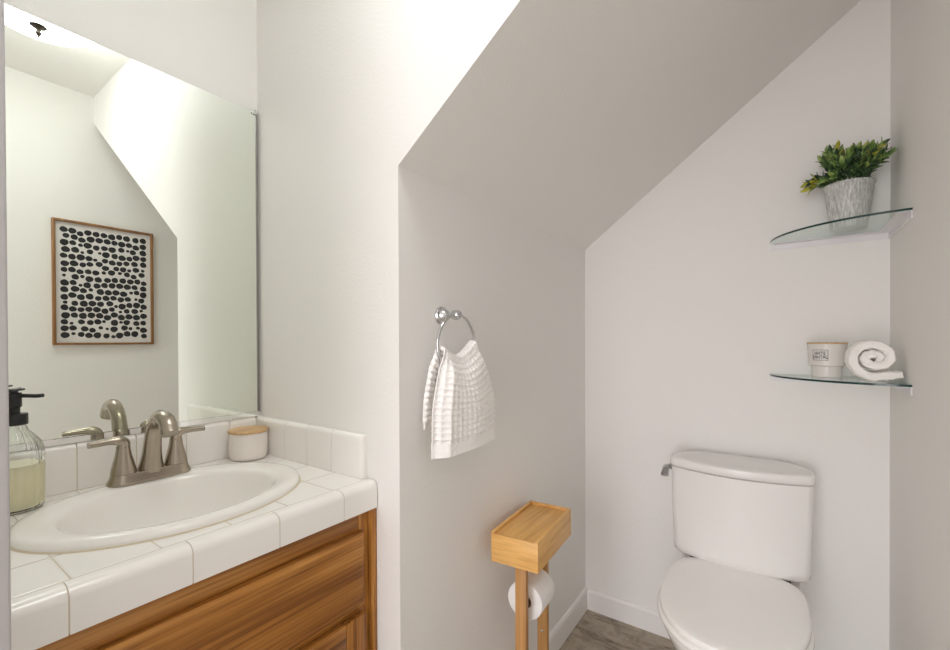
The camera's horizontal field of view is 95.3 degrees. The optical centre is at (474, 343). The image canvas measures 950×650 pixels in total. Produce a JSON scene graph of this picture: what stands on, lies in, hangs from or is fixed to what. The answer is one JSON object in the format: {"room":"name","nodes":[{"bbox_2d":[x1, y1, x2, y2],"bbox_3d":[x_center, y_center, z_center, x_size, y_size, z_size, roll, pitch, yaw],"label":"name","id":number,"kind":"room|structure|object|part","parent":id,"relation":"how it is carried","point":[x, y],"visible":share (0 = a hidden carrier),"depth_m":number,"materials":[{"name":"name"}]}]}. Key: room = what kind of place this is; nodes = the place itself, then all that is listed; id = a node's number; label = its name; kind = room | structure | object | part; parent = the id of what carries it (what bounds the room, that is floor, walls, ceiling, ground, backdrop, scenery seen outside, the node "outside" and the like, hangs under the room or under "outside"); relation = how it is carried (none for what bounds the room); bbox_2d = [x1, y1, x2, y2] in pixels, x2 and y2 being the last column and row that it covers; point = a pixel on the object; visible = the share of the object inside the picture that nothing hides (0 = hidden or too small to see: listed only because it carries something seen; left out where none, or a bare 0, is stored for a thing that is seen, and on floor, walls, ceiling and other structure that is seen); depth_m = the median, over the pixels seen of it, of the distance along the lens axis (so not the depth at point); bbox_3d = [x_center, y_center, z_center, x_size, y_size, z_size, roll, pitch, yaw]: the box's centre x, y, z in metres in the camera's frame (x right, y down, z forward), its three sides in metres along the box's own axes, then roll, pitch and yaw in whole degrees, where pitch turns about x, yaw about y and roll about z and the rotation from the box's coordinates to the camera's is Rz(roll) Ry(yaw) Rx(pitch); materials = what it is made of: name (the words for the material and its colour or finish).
{"room":"bathroom","nodes":[
{"label":"bathroom","id":0,"kind":"room"},
{"bbox_2d":[4,0,256,443],"bbox_3d":[-0.869,-0.032,1.094,0.100,2.436,0.605,0,0,35],"label":"wall","id":1,"kind":"structure","parent":0,"point":[210,46],"depth_m":1.14,"materials":[{"name":"white paint"}]},
{"bbox_2d":[257,0,559,649],"bbox_3d":[-0.028,-0.074,0.922,1.676,2.516,0.080,0,0,35],"label":"wall","id":2,"kind":"structure","parent":0,"point":[357,100],"depth_m":1.04,"materials":[{"name":"white paint"}]},
{"bbox_2d":[422,176,585,649],"bbox_3d":[0.145,0.382,1.513,0.100,1.595,1.079,0,0,35],"label":"wall","id":3,"kind":"structure","parent":0,"point":[520,287],"depth_m":1.32,"materials":[{"name":"white paint"}]},
{"bbox_2d":[435,306,475,362],"bbox_3d":[-0.060,-0.006,1.076,0.065,0.176,0.157,0,0,35],"label":"towel ring","id":4,"kind":"object","parent":3,"relation":"attached to","point":[442,315],"visible":0.73,"depth_m":1.06,"materials":[{"name":"silver metal"}]},
{"bbox_3d":[-0.052,-0.071,1.070,0.046,0.025,0.025,0,0,35],"label":"post","id":5,"kind":"part","parent":4,"relation":"part of","materials":[{"name":"silver metal"}]},
{"bbox_2d":[423,340,494,458],"bbox_3d":[-0.031,0.127,1.077,0.075,0.271,0.235,0,0,35],"label":"hand towel","id":6,"kind":"object","parent":4,"relation":"hanging from","point":[459,402],"visible":0.99,"depth_m":1.02,"materials":[{"name":"white fabric"}]},
{"bbox_2d":[537,587,587,649],"bbox_3d":[0.169,1.134,1.454,0.012,0.091,1.159,0,0,35],"label":"baseboard","id":7,"kind":"structure","parent":3,"relation":"attached to","point":[567,623],"depth_m":1.74,"materials":[{"name":"white paint"}]},
{"bbox_2d":[559,609,675,649],"bbox_3d":[-0.447,1.220,0.238,1.776,0.060,4.059,0,0,35],"label":"floor","id":8,"kind":"structure","parent":0,"point":[594,631],"depth_m":1.74,"materials":[{"name":"wood"}]},
{"bbox_2d":[36,508,376,649],"bbox_3d":[-0.611,0.786,0.922,0.517,0.800,0.601,0,0,35],"label":"vanity cabinet","id":9,"kind":"object","parent":8,"relation":"on","point":[318,590],"visible":0.73,"depth_m":0.82,"materials":[{"name":"brown wood"}]},
{"bbox_2d":[10,415,376,649],"bbox_3d":[-0.614,0.303,0.918,0.519,0.168,0.602,0,0,35],"label":"countertop","id":10,"kind":"structure","parent":9,"relation":"on","point":[54,597],"depth_m":0.79,"materials":[{"name":"white tile"}]},
{"bbox_2d":[9,388,45,515],"bbox_3d":[-0.899,0.206,0.846,0.089,0.238,0.085,0,0,35],"label":"soap dispenser","id":11,"kind":"object","parent":10,"relation":"on","point":[27,466],"visible":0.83,"depth_m":0.84,"materials":[{"name":"clear glass"}]},
{"bbox_2d":[87,410,204,487],"bbox_3d":[-0.744,0.228,0.992,0.174,0.162,0.173,0,0,-12],"label":"faucet","id":12,"kind":"object","parent":10,"relation":"on","point":[162,423],"visible":1,"depth_m":0.97,"materials":[{"name":"silver metal"}]},
{"bbox_3d":[-0.793,0.216,0.939,0.025,0.026,0.074,0,0,35],"label":"lever","id":13,"kind":"part","parent":12,"relation":"part of","materials":[{"name":"silver metal"}]},
{"bbox_3d":[-0.778,0.257,0.959,0.047,0.062,0.047,0,0,35],"label":"handle","id":14,"kind":"part","parent":12,"relation":"part of","materials":[{"name":"silver metal"}]},
{"bbox_3d":[-0.749,0.297,1.001,0.055,0.023,0.163,0,0,35],"label":"plate","id":15,"kind":"part","parent":12,"relation":"part of","materials":[{"name":"silver metal"}]},
{"bbox_3d":[-0.709,0.220,0.972,0.149,0.146,0.051,0,0,35],"label":"spout","id":16,"kind":"part","parent":12,"relation":"part of","materials":[{"name":"silver metal"}]},
{"bbox_3d":[-0.720,0.256,1.043,0.047,0.062,0.047,0,0,35],"label":"handle","id":17,"kind":"part","parent":12,"relation":"part of","materials":[{"name":"silver metal"}]},
{"bbox_3d":[-0.706,0.215,1.062,0.025,0.026,0.074,0,0,35],"label":"lever","id":18,"kind":"part","parent":12,"relation":"part of","materials":[{"name":"silver metal"}]},
{"bbox_2d":[10,462,300,553],"bbox_3d":[-0.618,0.380,0.905,0.397,0.144,0.500,0,0,35],"label":"oval sink","id":19,"kind":"object","parent":10,"relation":"in","point":[101,518],"visible":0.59,"depth_m":0.90,"materials":[{"name":"white ceramic"}]},
{"bbox_2d":[228,425,268,461],"bbox_3d":[-0.637,0.280,1.220,0.102,0.083,0.102,0,0,35],"label":"lidded canister","id":20,"kind":"object","parent":10,"relation":"on","point":[246,443],"visible":1,"depth_m":1.18,"materials":[{"name":"white ceramic"}]},
{"bbox_3d":[-0.638,0.243,1.219,0.102,0.008,0.102,0,0,35],"label":"lid","id":21,"kind":"part","parent":20,"relation":"part of","materials":[{"name":"brown wood"}]},
{"bbox_3d":[-0.409,0.514,0.777,0.018,0.166,0.532,0,0,35],"label":"drawer","id":22,"kind":"part","parent":9,"relation":"part of","materials":[{"name":"brown wood"}]},
{"bbox_3d":[-0.331,0.642,0.887,0.018,0.055,0.154,0,0,35],"label":"door rail","id":23,"kind":"part","parent":9,"relation":"part of","materials":[{"name":"brown wood"}]},
{"bbox_3d":[-0.424,0.604,0.788,0.018,0.055,0.520,0,0,35],"label":"frame rail","id":24,"kind":"part","parent":9,"relation":"part of","materials":[{"name":"brown wood"}]},
{"bbox_3d":[-0.330,0.840,0.889,0.018,0.451,0.264,0,0,35],"label":"door","id":25,"kind":"part","parent":9,"relation":"part of","materials":[{"name":"brown wood"}]},
{"bbox_3d":[-0.247,0.784,1.026,0.034,0.800,0.012,0,0,35],"label":"scribe moulding","id":26,"kind":"part","parent":9,"relation":"part of","materials":[{"name":"brown wood"}]},
{"bbox_2d":[491,500,570,649],"bbox_3d":[0.177,0.853,1.299,0.144,0.656,0.272,0,0,31],"label":"toilet paper stand","id":27,"kind":"object","parent":8,"relation":"on","point":[526,541],"visible":0.91,"depth_m":1.21,"materials":[{"name":"brown wood"}]},
{"bbox_3d":[0.108,0.570,1.185,0.141,0.079,0.010,0,0,31],"label":"panel","id":28,"kind":"part","parent":27,"relation":"part of","materials":[{"name":"brown wood"}]},
{"bbox_3d":[0.131,0.887,1.207,0.033,0.554,0.018,0,0,31],"label":"post","id":29,"kind":"part","parent":27,"relation":"part of","materials":[{"name":"brown wood"}]},
{"bbox_2d":[508,569,553,619],"bbox_3d":[0.169,0.743,1.294,0.108,0.108,0.102,0,0,31],"label":"toilet paper roll","id":30,"kind":"object","parent":27,"relation":"on","point":[541,585],"visible":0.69,"depth_m":1.26,"materials":[{"name":"white paper"}]},
{"bbox_3d":[0.174,0.535,1.294,0.120,0.005,0.258,0,0,31],"label":"lid","id":31,"kind":"part","parent":27,"relation":"part of","materials":[{"name":"brown wood"}]},
{"bbox_3d":[0.219,0.885,1.394,0.033,0.554,0.018,0,0,31],"label":"post","id":32,"kind":"part","parent":27,"relation":"part of","materials":[{"name":"brown wood"}]},
{"bbox_3d":[0.243,0.568,1.410,0.141,0.079,0.010,0,0,31],"label":"panel","id":33,"kind":"part","parent":27,"relation":"part of","materials":[{"name":"brown wood"}]},
{"bbox_2d":[657,451,815,649],"bbox_3d":[0.772,0.791,1.322,0.442,0.772,0.640,0,0,35],"label":"toilet","id":34,"kind":"object","parent":8,"relation":"on","point":[743,525],"visible":1,"depth_m":1.36,"materials":[{"name":"white ceramic"}]},
{"bbox_3d":[0.696,0.456,1.574,0.029,0.041,0.064,0,0,35],"label":"flush lever","id":35,"kind":"part","parent":34,"relation":"part of","materials":[{"name":"silver metal"}]},
{"bbox_3d":[0.762,0.982,1.286,0.378,0.391,0.554,0,0,35],"label":"bowl","id":36,"kind":"part","parent":34,"relation":"part of","materials":[{"name":"white ceramic"}]},
{"bbox_3d":[0.738,0.776,1.252,0.386,0.016,0.485,0,0,35],"label":"seat","id":37,"kind":"part","parent":34,"relation":"part of","materials":[{"name":"white plastic"}]},
{"bbox_3d":[0.739,0.756,1.254,0.373,0.022,0.485,0,0,35],"label":"lid","id":38,"kind":"part","parent":34,"relation":"part of","materials":[{"name":"white plastic"}]},
{"bbox_3d":[0.902,0.420,1.486,0.416,0.033,0.207,0,0,35],"label":"tank lid","id":39,"kind":"part","parent":34,"relation":"part of","materials":[{"name":"white ceramic"}]},
{"bbox_3d":[0.906,0.596,1.492,0.409,0.316,0.204,0,0,35],"label":"tank","id":40,"kind":"part","parent":34,"relation":"part of","materials":[{"name":"white ceramic"}]},
{"bbox_2d":[423,0,860,249],"bbox_3d":[0.583,-0.828,1.195,0.990,0.846,1.079,0,0,35],"label":"ceiling","id":41,"kind":"structure","parent":0,"point":[605,99],"depth_m":1.19,"materials":[{"name":"white paint"}]},
{"bbox_2d":[585,0,890,649],"bbox_3d":[0.926,-0.050,1.681,1.186,2.451,0.100,0,0,35],"label":"wall","id":42,"kind":"structure","parent":0,"point":[691,310],"depth_m":1.56,"materials":[{"name":"white paint"}]},
{"bbox_2d":[587,588,670,639],"bbox_3d":[0.896,1.130,1.645,0.966,0.091,0.012,0,0,35],"label":"baseboard","id":43,"kind":"structure","parent":42,"relation":"attached to","point":[639,616],"depth_m":1.82,"materials":[{"name":"white paint"}]},
{"bbox_2d":[770,373,912,394],"bbox_3d":[1.092,0.119,1.332,0.312,0.027,0.284,0,0,35],"label":"glass shelf","id":44,"kind":"object","parent":42,"relation":"attached to","point":[907,388],"visible":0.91,"depth_m":1.29,"materials":[{"name":"teal"}]},
{"bbox_3d":[1.167,0.122,1.435,0.308,0.021,0.030,0,0,35],"label":"rail","id":45,"kind":"part","parent":44,"relation":"part of","materials":[{"name":"white"}]},
{"bbox_2d":[806,342,847,377],"bbox_3d":[1.124,0.050,1.383,0.104,0.110,0.104,0,0,35],"label":"candle jar","id":46,"kind":"object","parent":44,"relation":"on","point":[826,359],"visible":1,"depth_m":1.35,"materials":[{"name":"white ceramic"}]},
{"bbox_3d":[1.124,-0.002,1.383,0.104,0.005,0.104,0,0,35],"label":"lid","id":47,"kind":"part","parent":46,"relation":"part of","materials":[{"name":"brown wood"}]},
{"bbox_3d":[1.091,0.109,1.332,0.311,0.006,0.283,0,0,35],"label":"glass panel","id":48,"kind":"part","parent":44,"relation":"part of","materials":[{"name":"teal"}]},
{"bbox_2d":[844,340,903,380],"bbox_3d":[1.142,0.047,1.245,0.117,0.116,0.090,0,0,35],"label":"rolled washcloth","id":49,"kind":"object","parent":44,"relation":"on","point":[858,354],"visible":1,"depth_m":1.22,"materials":[{"name":"white fabric"}]},
{"bbox_3d":[1.206,0.123,1.250,0.031,0.021,0.279,0,0,35],"label":"rail","id":50,"kind":"part","parent":44,"relation":"part of","materials":[{"name":"white"}]},
{"bbox_2d":[889,0,949,649],"bbox_3d":[0.206,-0.067,-0.292,0.100,2.516,3.959,0,0,35],"label":"wall","id":51,"kind":"structure","parent":0,"point":[919,535],"depth_m":1.06,"materials":[{"name":"white paint"}]},
{"bbox_2d":[770,207,912,250],"bbox_3d":[1.090,-0.342,1.329,0.312,0.027,0.284,0,0,35],"label":"glass shelf","id":52,"kind":"object","parent":51,"relation":"attached to","point":[899,219],"visible":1,"depth_m":1.37,"materials":[{"name":"teal"}]},
{"bbox_3d":[1.165,-0.339,1.432,0.308,0.021,0.030,0,0,35],"label":"rail","id":53,"kind":"part","parent":52,"relation":"part of","materials":[{"name":"white"}]},
{"bbox_2d":[800,136,897,231],"bbox_3d":[1.145,-0.491,1.338,0.227,0.271,0.160,0,0,35],"label":"potted plant","id":54,"kind":"object","parent":52,"relation":"on","point":[844,197],"visible":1,"depth_m":1.30,"materials":[{"name":"green plant"}]},
{"bbox_3d":[1.159,-0.424,1.343,0.127,0.137,0.127,0,0,35],"label":"pot","id":55,"kind":"part","parent":54,"relation":"part of","materials":[{"name":"ceramic"}]},
{"bbox_3d":[1.204,-0.338,1.247,0.031,0.021,0.279,0,0,35],"label":"rail","id":56,"kind":"part","parent":52,"relation":"part of","materials":[{"name":"white"}]},
{"bbox_3d":[-0.837,-0.029,0.632,0.683,2.436,0.115,0,0,35],"label":"wall","id":57,"kind":"structure","parent":0,"visible":0},
{"bbox_2d":[0,0,10,649],"bbox_3d":[-0.551,-0.029,0.431,0.017,2.436,0.116,0,0,35],"label":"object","id":58,"kind":"structure","parent":57,"relation":"attached to","point":[5,562],"depth_m":0.47,"materials":[{"name":"grey paint"}]},
{"bbox_2d":[4,4,259,446],"bbox_3d":[-0.824,-0.240,1.060,0.012,0.918,0.598,0,0,35],"label":"wall mirror","id":59,"kind":"object","parent":57,"relation":"attached to","point":[132,185],"visible":1,"depth_m":1.03,"materials":[{"name":"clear mirror"}]},
{"bbox_3d":[-0.656,-0.245,1.303,0.008,0.894,0.005,0,0,35],"label":"edge trim","id":60,"kind":"part","parent":59,"relation":"part of","materials":[{"name":"silver metal"}]}
]}

